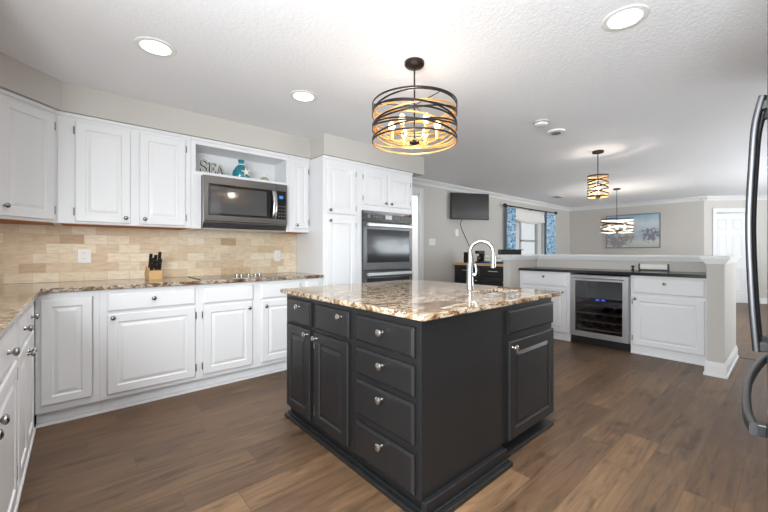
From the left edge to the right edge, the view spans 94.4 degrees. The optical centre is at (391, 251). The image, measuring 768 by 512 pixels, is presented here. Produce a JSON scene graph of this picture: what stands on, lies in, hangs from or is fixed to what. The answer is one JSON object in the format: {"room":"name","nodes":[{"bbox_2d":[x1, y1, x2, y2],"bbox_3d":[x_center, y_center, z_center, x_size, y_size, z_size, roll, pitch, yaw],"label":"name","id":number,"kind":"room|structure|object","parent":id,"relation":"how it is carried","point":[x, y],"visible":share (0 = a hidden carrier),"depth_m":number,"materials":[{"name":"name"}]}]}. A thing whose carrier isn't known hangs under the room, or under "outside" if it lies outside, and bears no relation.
{"room":"kitchen","nodes":[
{"label":"kitchen","id":0,"kind":"room"},
{"bbox_2d":[0,224,295,401],"bbox_3d":[-1.706,-0.035,3.850,4.180,2.440,0.161,0,0,-41],"label":"wall","id":1,"kind":"structure","parent":0,"point":[28,253],"depth_m":3.18,"materials":[{"name":"tile"}]},
{"bbox_2d":[0,88,58,224],"bbox_3d":[-2.741,-0.624,2.413,0.700,0.834,0.618,0,0,-41],"label":"upper cabinet","id":2,"kind":"object","parent":1,"relation":"attached to","point":[28,128],"visible":1,"depth_m":2.42,"materials":[{"name":"white paint"}]},
{"bbox_2d":[77,249,90,262],"bbox_3d":[-2.568,0.039,2.974,0.086,0.118,0.009,0,0,-41],"label":"outlet","id":3,"kind":"object","parent":1,"relation":"attached to","point":[83,255],"visible":1,"depth_m":2.97,"materials":[{"name":"white plastic"}]},
{"bbox_2d":[57,111,190,229],"bbox_3d":[-2.232,-0.624,3.026,0.880,0.834,0.375,0,0,-41],"label":"upper cabinet","id":4,"kind":"object","parent":1,"relation":"attached to","point":[112,174],"visible":1,"depth_m":2.87,"materials":[{"name":"white paint"}]},
{"bbox_2d":[184,136,288,232],"bbox_3d":[-1.562,-0.625,3.646,0.942,0.831,0.332,0,0,-41],"label":"upper cabinet","id":5,"kind":"object","parent":1,"relation":"attached to","point":[258,161],"visible":0.72,"depth_m":3.60,"materials":[{"name":"white paint"}]},
{"bbox_2d":[200,160,208,171],"bbox_3d":[-1.759,-0.798,3.345,0.072,0.125,0.025,0,0,-41],"label":"letter","id":6,"kind":"object","parent":5,"relation":"in","point":[201,161],"visible":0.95,"depth_m":3.34,"materials":[{"name":"black wood"}]},
{"bbox_2d":[208,162,216,173],"bbox_3d":[-1.705,-0.789,3.392,0.067,0.108,0.025,0,0,-41],"label":"letter","id":7,"kind":"object","parent":5,"relation":"in","point":[209,163],"visible":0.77,"depth_m":3.38,"materials":[{"name":"black wood"}]},
{"bbox_2d":[217,165,224,174],"bbox_3d":[-1.649,-0.784,3.442,0.082,0.097,0.025,0,0,-41],"label":"letter","id":8,"kind":"object","parent":5,"relation":"in","point":[220,166],"visible":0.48,"depth_m":3.44,"materials":[{"name":"black wood"}]},
{"bbox_2d":[232,159,249,177],"bbox_3d":[-1.516,-0.832,3.597,0.170,0.192,0.162,0,0,-41],"label":"bottle","id":9,"kind":"object","parent":5,"relation":"in","point":[240,170],"visible":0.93,"depth_m":3.55,"materials":[{"name":"teal glass"}]},
{"bbox_2d":[196,171,285,184],"bbox_3d":[-1.563,-0.719,3.653,0.874,0.032,0.320,0,0,-41],"label":"niche shelf","id":10,"kind":"object","parent":5,"relation":"attached to","point":[198,173],"depth_m":3.48,"materials":[{"name":"white paint"}]},
{"bbox_2d":[196,174,286,232],"bbox_3d":[-1.516,-0.456,3.622,0.802,0.490,0.475,0,0,-41],"label":"microwave","id":11,"kind":"object","parent":5,"relation":"attached to","point":[227,204],"visible":0.97,"depth_m":3.46,"materials":[{"name":"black metal"}]},
{"bbox_2d":[264,172,269,180],"bbox_3d":[-1.393,-0.835,3.994,0.060,0.100,0.009,0,0,-41],"label":"outlet","id":12,"kind":"object","parent":5,"relation":"attached to","point":[266,174],"visible":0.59,"depth_m":3.99,"materials":[{"name":"white plastic"}]},
{"bbox_2d":[274,251,280,260],"bbox_3d":[-1.307,0.050,4.087,0.072,0.118,0.009,0,0,-41],"label":"outlet","id":13,"kind":"object","parent":1,"relation":"attached to","point":[277,254],"visible":1,"depth_m":4.08,"materials":[{"name":"white plastic"}]},
{"bbox_2d":[282,155,309,233],"bbox_3d":[-1.102,-0.624,4.023,0.244,0.834,0.375,0,0,-41],"label":"upper cabinet","id":14,"kind":"object","parent":1,"relation":"attached to","point":[298,166],"visible":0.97,"depth_m":3.90,"materials":[{"name":"white paint"}]},
{"bbox_2d":[0,52,423,176],"bbox_3d":[-1.489,-1.143,3.710,4.320,0.225,0.958,0,0,-41],"label":"wall","id":15,"kind":"structure","parent":0,"point":[16,77],"depth_m":3.12,"materials":[{"name":"grey paint"}]},
{"bbox_2d":[0,0,766,207],"bbox_3d":[4.652,-1.305,5.262,15.880,0.100,7.230,0,0,-41],"label":"ceiling","id":16,"kind":"structure","parent":0,"point":[669,98],"depth_m":2.50,"materials":[{"name":"white paint"}]},
{"bbox_2d":[134,36,176,56],"bbox_3d":[-1.446,-1.251,2.185,0.220,0.006,0.220,0,0,-41],"label":"recessed light","id":17,"kind":"object","parent":16,"relation":"in","point":[153,46],"visible":1,"depth_m":2.17,"materials":[{"name":"white plastic"}]},
{"bbox_2d":[289,90,316,101],"bbox_3d":[-0.709,-1.251,2.876,0.220,0.006,0.220,0,0,-41],"label":"recessed light","id":18,"kind":"object","parent":16,"relation":"in","point":[298,95],"visible":1,"depth_m":2.87,"materials":[{"name":"white plastic"}]},
{"bbox_2d":[372,57,456,154],"bbox_3d":[0.154,-0.979,2.361,0.562,0.550,0.562,0,0,-41],"label":"pendant light","id":19,"kind":"object","parent":16,"relation":"hanging from","point":[414,64],"visible":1,"depth_m":2.23,"materials":[{"name":"brown metal"}]},
{"bbox_2d":[533,119,548,127],"bbox_3d":[1.451,-1.234,3.448,0.138,0.042,0.138,0,0,-41],"label":"smoke detector","id":20,"kind":"object","parent":16,"relation":"attached to","point":[539,123],"visible":1,"depth_m":3.41,"materials":[{"name":"white plastic"}]},
{"bbox_2d":[547,128,565,134],"bbox_3d":[1.722,-1.242,3.715,0.180,0.026,0.180,0,0,-41],"label":"ceiling sensor","id":21,"kind":"object","parent":16,"relation":"attached to","point":[558,131],"visible":1,"depth_m":3.68,"materials":[{"name":"white plastic"}]},
{"bbox_2d":[587,150,608,198],"bbox_3d":[2.586,-0.960,4.452,0.236,0.590,0.236,0,0,-41],"label":"pendant light","id":22,"kind":"object","parent":16,"relation":"hanging from","point":[597,190],"visible":1,"depth_m":4.42,"materials":[{"name":"brown metal"}]},
{"bbox_2d":[600,188,633,232],"bbox_3d":[4.500,-0.807,7.096,0.570,0.894,0.570,0,0,-41],"label":"pendant light","id":23,"kind":"object","parent":16,"relation":"hanging from","point":[620,223],"visible":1,"depth_m":6.98,"materials":[{"name":"brown metal"}]},
{"bbox_2d":[601,4,649,30],"bbox_3d":[1.256,-1.251,1.913,0.220,0.006,0.220,0,0,-41],"label":"recessed light","id":24,"kind":"object","parent":16,"relation":"in","point":[628,16],"visible":1,"depth_m":1.90,"materials":[{"name":"white plastic"}]},
{"bbox_2d":[17,303,767,511],"bbox_3d":[4.652,1.235,5.262,15.880,0.100,7.230,0,0,-41],"label":"floor","id":25,"kind":"structure","parent":0,"point":[630,432],"depth_m":2.09,"materials":[{"name":"brown wood"}]},
{"bbox_2d":[0,324,19,511],"bbox_3d":[-1.416,0.733,0.874,0.649,0.905,1.285,0,0,-41],"label":"base cabinet","id":26,"kind":"object","parent":25,"relation":"on","point":[9,349],"visible":0.98,"depth_m":1.33,"materials":[{"name":"white paint"}]},
{"bbox_2d":[0,272,323,339],"bbox_3d":[-1.181,0.263,2.207,2.766,0.031,2.992,0,0,-41],"label":"countertop","id":27,"kind":"structure","parent":26,"relation":"on","point":[15,299],"depth_m":2.58,"materials":[{"name":"beige stone"}]},
{"bbox_2d":[144,266,161,279],"bbox_3d":[-2.097,0.185,3.134,0.134,0.124,0.100,0,0,41],"label":"knife block","id":28,"kind":"object","parent":27,"relation":"on","point":[149,274],"visible":0.87,"depth_m":3.09,"materials":[{"name":"brown wood"}]},
{"bbox_2d":[148,254,152,267],"bbox_3d":[-2.078,0.082,3.069,0.024,0.125,0.082,0,0,-41],"label":"knife","id":29,"kind":"object","parent":28,"relation":"on","point":[150,255],"visible":0.7,"depth_m":3.05,"materials":[{"name":"black plastic"}]},
{"bbox_2d":[150,258,153,269],"bbox_3d":[-2.055,0.108,3.053,0.024,0.112,0.075,0,0,-41],"label":"knife","id":30,"kind":"object","parent":28,"relation":"in","point":[151,259],"visible":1,"depth_m":3.04,"materials":[{"name":"black plastic"}]},
{"bbox_2d":[154,260,158,269],"bbox_3d":[-2.039,0.119,3.088,0.024,0.086,0.060,0,0,-41],"label":"knife","id":31,"kind":"object","parent":28,"relation":"in","point":[156,261],"visible":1,"depth_m":3.08,"materials":[{"name":"black plastic"}]},
{"bbox_2d":[158,259,161,269],"bbox_3d":[-2.020,0.112,3.105,0.024,0.099,0.067,0,0,-41],"label":"knife","id":32,"kind":"object","parent":28,"relation":"in","point":[160,260],"visible":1,"depth_m":3.10,"materials":[{"name":"black plastic"}]},
{"bbox_2d":[187,273,288,279],"bbox_3d":[-1.500,0.229,3.511,0.808,0.037,0.508,0,0,-41],"label":"cooktop","id":33,"kind":"object","parent":27,"relation":"in","point":[248,275],"visible":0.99,"depth_m":3.40,"materials":[{"name":"black glass"}]},
{"bbox_2d":[13,303,39,511],"bbox_3d":[-2.111,0.733,1.661,0.649,0.905,0.815,0,0,-41],"label":"base cabinet","id":34,"kind":"object","parent":25,"relation":"on","point":[25,332],"visible":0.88,"depth_m":1.75,"materials":[{"name":"white paint"}]},
{"bbox_2d":[30,302,35,444],"bbox_3d":[-2.381,0.733,2.155,0.308,0.905,0.283,0,0,-41],"label":"cabinet filler","id":35,"kind":"object","parent":25,"relation":"on","point":[34,430],"visible":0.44,"depth_m":2.26,"materials":[{"name":"white paint"}]},
{"bbox_2d":[35,290,99,427],"bbox_3d":[-2.431,0.733,2.687,0.330,0.905,0.618,0,0,-41],"label":"base cabinet","id":36,"kind":"object","parent":25,"relation":"on","point":[67,328],"visible":0.94,"depth_m":2.46,"materials":[{"name":"white paint"}]},
{"bbox_2d":[99,285,198,412],"bbox_3d":[-2.052,0.733,2.999,0.650,0.905,0.651,0,0,-41],"label":"base cabinet","id":37,"kind":"object","parent":25,"relation":"on","point":[149,336],"visible":0.89,"depth_m":2.76,"materials":[{"name":"white paint"}]},
{"bbox_2d":[197,279,302,390],"bbox_3d":[-1.448,0.733,3.533,0.963,0.905,0.651,0,0,-41],"label":"base cabinet","id":38,"kind":"object","parent":25,"relation":"on","point":[243,325],"visible":0.71,"depth_m":3.23,"materials":[{"name":"white paint"}]},
{"bbox_2d":[303,278,321,286],"bbox_3d":[-1.014,0.733,3.938,0.225,0.905,0.618,0,0,-41],"label":"base cabinet","id":39,"kind":"object","parent":25,"relation":"on","point":[311,282],"visible":0.02,"depth_m":3.71,"materials":[{"name":"white paint"}]},
{"bbox_2d":[285,294,358,468],"bbox_3d":[-0.255,0.743,2.455,0.706,0.884,0.832,0,0,-41],"label":"base cabinet","id":40,"kind":"object","parent":25,"relation":"on","point":[320,334],"visible":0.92,"depth_m":2.16,"materials":[{"name":"black paint"}]},
{"bbox_2d":[296,155,358,285],"bbox_3d":[-0.740,0.079,4.150,0.462,2.212,0.665,0,0,-41],"label":"pantry cabinet","id":41,"kind":"object","parent":25,"relation":"on","point":[329,249],"visible":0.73,"depth_m":3.92,"materials":[{"name":"white paint"}]},
{"bbox_2d":[358,162,412,282],"bbox_3d":[-0.238,0.079,4.593,0.875,2.212,0.665,0,0,-41],"label":"tall cabinet","id":42,"kind":"object","parent":25,"relation":"on","point":[382,189],"visible":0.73,"depth_m":4.31,"materials":[{"name":"white paint"}]},
{"bbox_2d":[362,210,412,282],"bbox_3d":[-0.188,0.169,4.556,0.798,1.300,0.605,0,0,-41],"label":"double oven","id":43,"kind":"object","parent":42,"relation":"in","point":[386,236],"visible":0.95,"depth_m":4.33,"materials":[{"name":"grey metal"}]},
{"bbox_2d":[352,307,512,511],"bbox_3d":[0.214,0.743,1.933,0.719,0.884,0.566,0,0,-41],"label":"base cabinet","id":44,"kind":"object","parent":25,"relation":"on","point":[428,394],"visible":0.96,"depth_m":1.72,"materials":[{"name":"black paint"}]},
{"bbox_2d":[453,262,502,286],"bbox_3d":[1.737,0.699,6.484,0.492,0.972,1.190,0,0,-41],"label":"sideboard","id":45,"kind":"object","parent":25,"relation":"on","point":[486,275],"visible":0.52,"depth_m":6.30,"materials":[{"name":"black paint"}]},
{"bbox_2d":[464,252,467,262],"bbox_3d":[1.434,0.113,6.683,0.113,0.200,0.110,0,0,-41],"label":"speaker","id":46,"kind":"object","parent":45,"relation":"on","point":[465,253],"visible":0.48,"depth_m":6.65},
{"bbox_2d":[475,251,484,262],"bbox_3d":[1.632,0.100,6.551,0.180,0.225,0.090,0,0,-41],"label":"coffee maker","id":47,"kind":"object","parent":45,"relation":"on","point":[480,258],"visible":0.88,"depth_m":6.51,"materials":[{"name":"black plastic"}]},
{"bbox_2d":[480,261,502,263],"bbox_3d":[1.917,0.198,6.229,0.260,0.030,0.680,0,0,-41],"label":"serving tray","id":48,"kind":"object","parent":45,"relation":"on","point":[482,261],"visible":0.36,"depth_m":6.24,"materials":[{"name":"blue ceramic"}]},
{"bbox_2d":[484,255,501,261],"bbox_3d":[1.817,0.124,6.341,0.184,0.115,0.284,0,0,-41],"label":"bread box","id":49,"kind":"object","parent":48,"relation":"on","point":[487,258],"visible":0.8,"depth_m":6.29,"materials":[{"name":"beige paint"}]},
{"bbox_2d":[484,292,553,457],"bbox_3d":[0.440,0.743,2.709,0.659,0.884,1.371,0,0,-41],"label":"base cabinet","id":50,"kind":"object","parent":25,"relation":"on","point":[527,332],"visible":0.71,"depth_m":2.19,"materials":[{"name":"black paint"}]},
{"bbox_2d":[280,279,561,321],"bbox_3d":[0.177,0.286,2.494,1.366,0.030,1.420,0,0,-41],"label":"countertop","id":51,"kind":"structure","parent":50,"relation":"on","point":[414,299],"depth_m":2.19,"materials":[{"name":"beige stone"}]},
{"bbox_2d":[466,239,495,287],"bbox_3d":[0.653,0.091,2.599,0.216,0.360,0.061,0,0,22],"label":"faucet","id":52,"kind":"object","parent":51,"relation":"on","point":[469,284],"visible":1,"depth_m":2.60,"materials":[{"name":"silver metal"}]},
{"bbox_2d":[520,270,577,340],"bbox_3d":[2.299,0.731,5.101,0.585,0.908,0.711,0,0,-41],"label":"bar cabinet","id":53,"kind":"object","parent":25,"relation":"on","point":[541,280],"visible":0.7,"depth_m":4.79,"materials":[{"name":"white paint"}]},
{"bbox_2d":[570,273,630,351],"bbox_3d":[2.731,0.742,4.557,0.597,0.884,0.664,0,0,-41],"label":"wine cooler","id":54,"kind":"object","parent":25,"relation":"on","point":[600,304],"visible":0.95,"depth_m":4.38,"materials":[{"name":"grey"}]},
{"bbox_2d":[571,334,630,351],"bbox_3d":[2.753,1.135,4.577,0.438,0.098,0.664,0,0,-41],"label":"grille","id":55,"kind":"object","parent":54,"relation":"attached to","point":[574,338],"depth_m":4.40,"materials":[{"name":"black plastic"}]},
{"bbox_2d":[630,275,705,365],"bbox_3d":[3.217,0.731,4.062,0.585,0.908,0.706,0,0,-41],"label":"bar cabinet","id":56,"kind":"object","parent":25,"relation":"on","point":[668,314],"visible":0.84,"depth_m":3.88,"materials":[{"name":"white paint"}]},
{"bbox_2d":[519,267,705,277],"bbox_3d":[2.762,0.258,4.586,0.576,0.036,2.098,0,0,-41],"label":"countertop","id":57,"kind":"structure","parent":56,"relation":"on","point":[546,269],"depth_m":4.26,"materials":[{"name":"grey stone"}]},
{"bbox_2d":[638,264,668,270],"bbox_3d":[3.241,0.198,4.397,0.050,0.085,0.304,0,0,-41],"label":"sign","id":58,"kind":"object","parent":57,"relation":"on","point":[640,266],"visible":0.98,"depth_m":4.39,"materials":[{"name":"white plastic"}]},
{"bbox_2d":[741,0,767,511],"bbox_3d":[1.325,0.297,0.766,0.910,1.775,0.802,0,0,-41],"label":"refrigerator","id":59,"kind":"object","parent":25,"relation":"on","point":[759,341],"visible":1,"depth_m":1.01,"materials":[{"name":"silver metal"}]},
{"bbox_2d":[472,264,476,275],"bbox_3d":[0.603,0.136,2.618,0.043,0.095,0.056,0,0,-41],"label":"handle","id":60,"kind":"object","parent":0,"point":[473,274],"depth_m":2.61,"materials":[{"name":"white plastic"}]},
{"bbox_2d":[412,183,569,282],"bbox_3d":[2.417,-0.035,8.012,7.510,2.440,0.150,0,0,-41],"label":"wall","id":61,"kind":"structure","parent":0,"point":[448,249],"depth_m":6.89,"materials":[{"name":"grey paint"}]},
{"bbox_2d":[412,193,418,279],"bbox_3d":[0.127,0.090,5.989,0.800,2.190,0.150,0,0,-41],"label":"trim","id":62,"kind":"structure","parent":61,"relation":"attached to","point":[415,197],"depth_m":6.24,"materials":[{"name":"white paint"}]},
{"bbox_2d":[412,187,423,279],"bbox_3d":[0.186,0.040,5.923,1.000,2.290,0.028,0,0,-41],"label":"trim","id":63,"kind":"structure","parent":61,"relation":"attached to","point":[420,191],"depth_m":6.22,"materials":[{"name":"white paint"}]},
{"bbox_2d":[429,239,434,244],"bbox_3d":[0.739,-0.170,6.422,0.170,0.120,0.011,0,0,-41],"label":"light switch","id":64,"kind":"object","parent":61,"relation":"attached to","point":[431,241],"visible":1,"depth_m":6.42,"materials":[{"name":"white plastic"}]},
{"bbox_2d":[450,192,488,219],"bbox_3d":[1.472,-0.855,6.869,0.790,0.500,0.241,0,0,-14],"label":"television","id":65,"kind":"object","parent":61,"relation":"attached to","point":[463,206],"visible":1,"depth_m":6.75,"materials":[{"name":"black plastic"}]},
{"bbox_2d":[412,177,570,210],"bbox_3d":[2.506,-1.210,7.933,7.240,0.090,0.085,0,0,-41],"label":"trim","id":66,"kind":"structure","parent":61,"relation":"attached to","point":[419,181],"depth_m":7.32,"materials":[{"name":"white paint"}]},
{"bbox_2d":[503,203,557,214],"bbox_3d":[3.429,-1.020,8.701,2.600,0.092,0.153,0,0,-41],"label":"curtain rod","id":67,"kind":"object","parent":61,"relation":"attached to","point":[504,204],"visible":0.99,"depth_m":8.55,"materials":[{"name":"brown metal"}]},
{"bbox_2d":[506,207,515,248],"bbox_3d":[2.705,0.015,8.019,0.346,2.020,0.069,0,0,-41],"label":"curtain","id":68,"kind":"object","parent":67,"relation":"hanging from","point":[511,211],"visible":0.44,"depth_m":7.99,"materials":[{"name":"blue fabric"}]},
{"bbox_2d":[546,213,555,253],"bbox_3d":[4.178,0.015,9.320,0.457,2.020,0.069,0,0,-41],"label":"curtain","id":69,"kind":"object","parent":67,"relation":"hanging from","point":[550,218],"visible":0.62,"depth_m":9.26,"materials":[{"name":"blue fabric"}]},
{"bbox_2d":[516,209,545,253],"bbox_3d":[3.382,-0.295,8.784,1.760,1.420,0.150,0,0,-41],"label":"window","id":70,"kind":"structure","parent":61,"relation":"in","point":[528,236],"depth_m":8.93,"materials":[{"name":"white paint"}]},
{"bbox_2d":[516,211,544,223],"bbox_3d":[3.397,-0.805,8.692,1.440,0.280,0.062,0,0,-41],"label":"valance","id":71,"kind":"object","parent":70,"relation":"attached to","point":[524,217],"visible":0.96,"depth_m":8.64,"materials":[{"name":"white fabric"}]},
{"bbox_2d":[503,259,735,363],"bbox_3d":[2.711,0.637,4.529,0.990,1.095,2.340,0,0,-41],"label":"wall","id":72,"kind":"structure","parent":0,"point":[720,279],"depth_m":3.69,"materials":[{"name":"grey paint"}]},
{"bbox_2d":[499,254,741,264],"bbox_3d":[2.711,0.085,4.529,1.074,0.076,2.424,0,0,-41],"label":"trim","id":73,"kind":"structure","parent":72,"relation":"attached to","point":[707,259],"depth_m":4.54,"materials":[{"name":"white paint"}]},
{"bbox_2d":[498,249,522,254],"bbox_3d":[1.731,0.004,5.148,0.340,0.085,0.120,0,0,-1],"label":"desk tray","id":74,"kind":"object","parent":73,"relation":"on","point":[500,251],"visible":1,"depth_m":5.09,"materials":[{"name":"black plastic"}]},
{"bbox_2d":[703,345,738,378],"bbox_3d":[3.443,1.117,3.700,1.034,0.135,0.172,0,0,-41],"label":"baseboard","id":75,"kind":"structure","parent":72,"relation":"attached to","point":[720,370],"depth_m":3.39,"materials":[{"name":"white paint"}]},
{"bbox_2d":[570,201,703,254],"bbox_3d":[6.219,-0.035,9.288,0.120,2.440,2.970,0,0,-41],"label":"wall","id":76,"kind":"structure","parent":0,"point":[682,223],"depth_m":8.81,"materials":[{"name":"grey paint"}]},
{"bbox_2d":[606,213,660,247],"bbox_3d":[6.211,-0.521,9.179,0.035,0.868,1.196,0,0,-41],"label":"picture","id":77,"kind":"object","parent":76,"relation":"attached to","point":[647,226],"visible":0.94,"depth_m":9.06,"materials":[{"name":"blue paper"}]},
{"bbox_2d":[570,196,707,210],"bbox_3d":[6.162,-1.210,9.198,0.085,0.090,3.030,0,0,-41],"label":"trim","id":78,"kind":"structure","parent":76,"relation":"attached to","point":[689,199],"depth_m":8.99,"materials":[{"name":"white paint"}]},
{"bbox_2d":[704,200,766,297],"bbox_3d":[9.956,-0.035,8.022,5.600,2.440,0.120,0,0,4],"label":"wall","id":79,"kind":"structure","parent":0,"point":[761,221],"depth_m":8.06,"materials":[{"name":"grey paint"}]},
{"bbox_2d":[712,208,744,254],"bbox_3d":[7.794,0.100,8.143,0.930,2.170,0.146,0,0,4],"label":"trim","id":80,"kind":"structure","parent":79,"relation":"attached to","point":[715,211],"depth_m":8.10,"materials":[{"name":"white paint"}]},
{"bbox_2d":[717,213,747,302],"bbox_3d":[7.796,0.149,8.188,0.724,2.055,0.110,0,0,11],"label":"door","id":81,"kind":"structure","parent":79,"relation":"in","point":[730,226],"depth_m":8.17,"materials":[{"name":"white paint"}]},
{"bbox_2d":[702,195,766,199],"bbox_3d":[9.928,-1.210,7.921,5.643,0.090,0.085,0,0,4],"label":"trim","id":82,"kind":"structure","parent":79,"relation":"attached to","point":[759,197],"depth_m":8.05,"materials":[{"name":"white paint"}]},
{"bbox_2d":[759,298,766,303],"bbox_3d":[10.503,1.120,7.915,4.495,0.130,0.026,0,0,4],"label":"baseboard","id":83,"kind":"structure","parent":79,"relation":"attached to","point":[762,300],"depth_m":8.04,"materials":[{"name":"white paint"}]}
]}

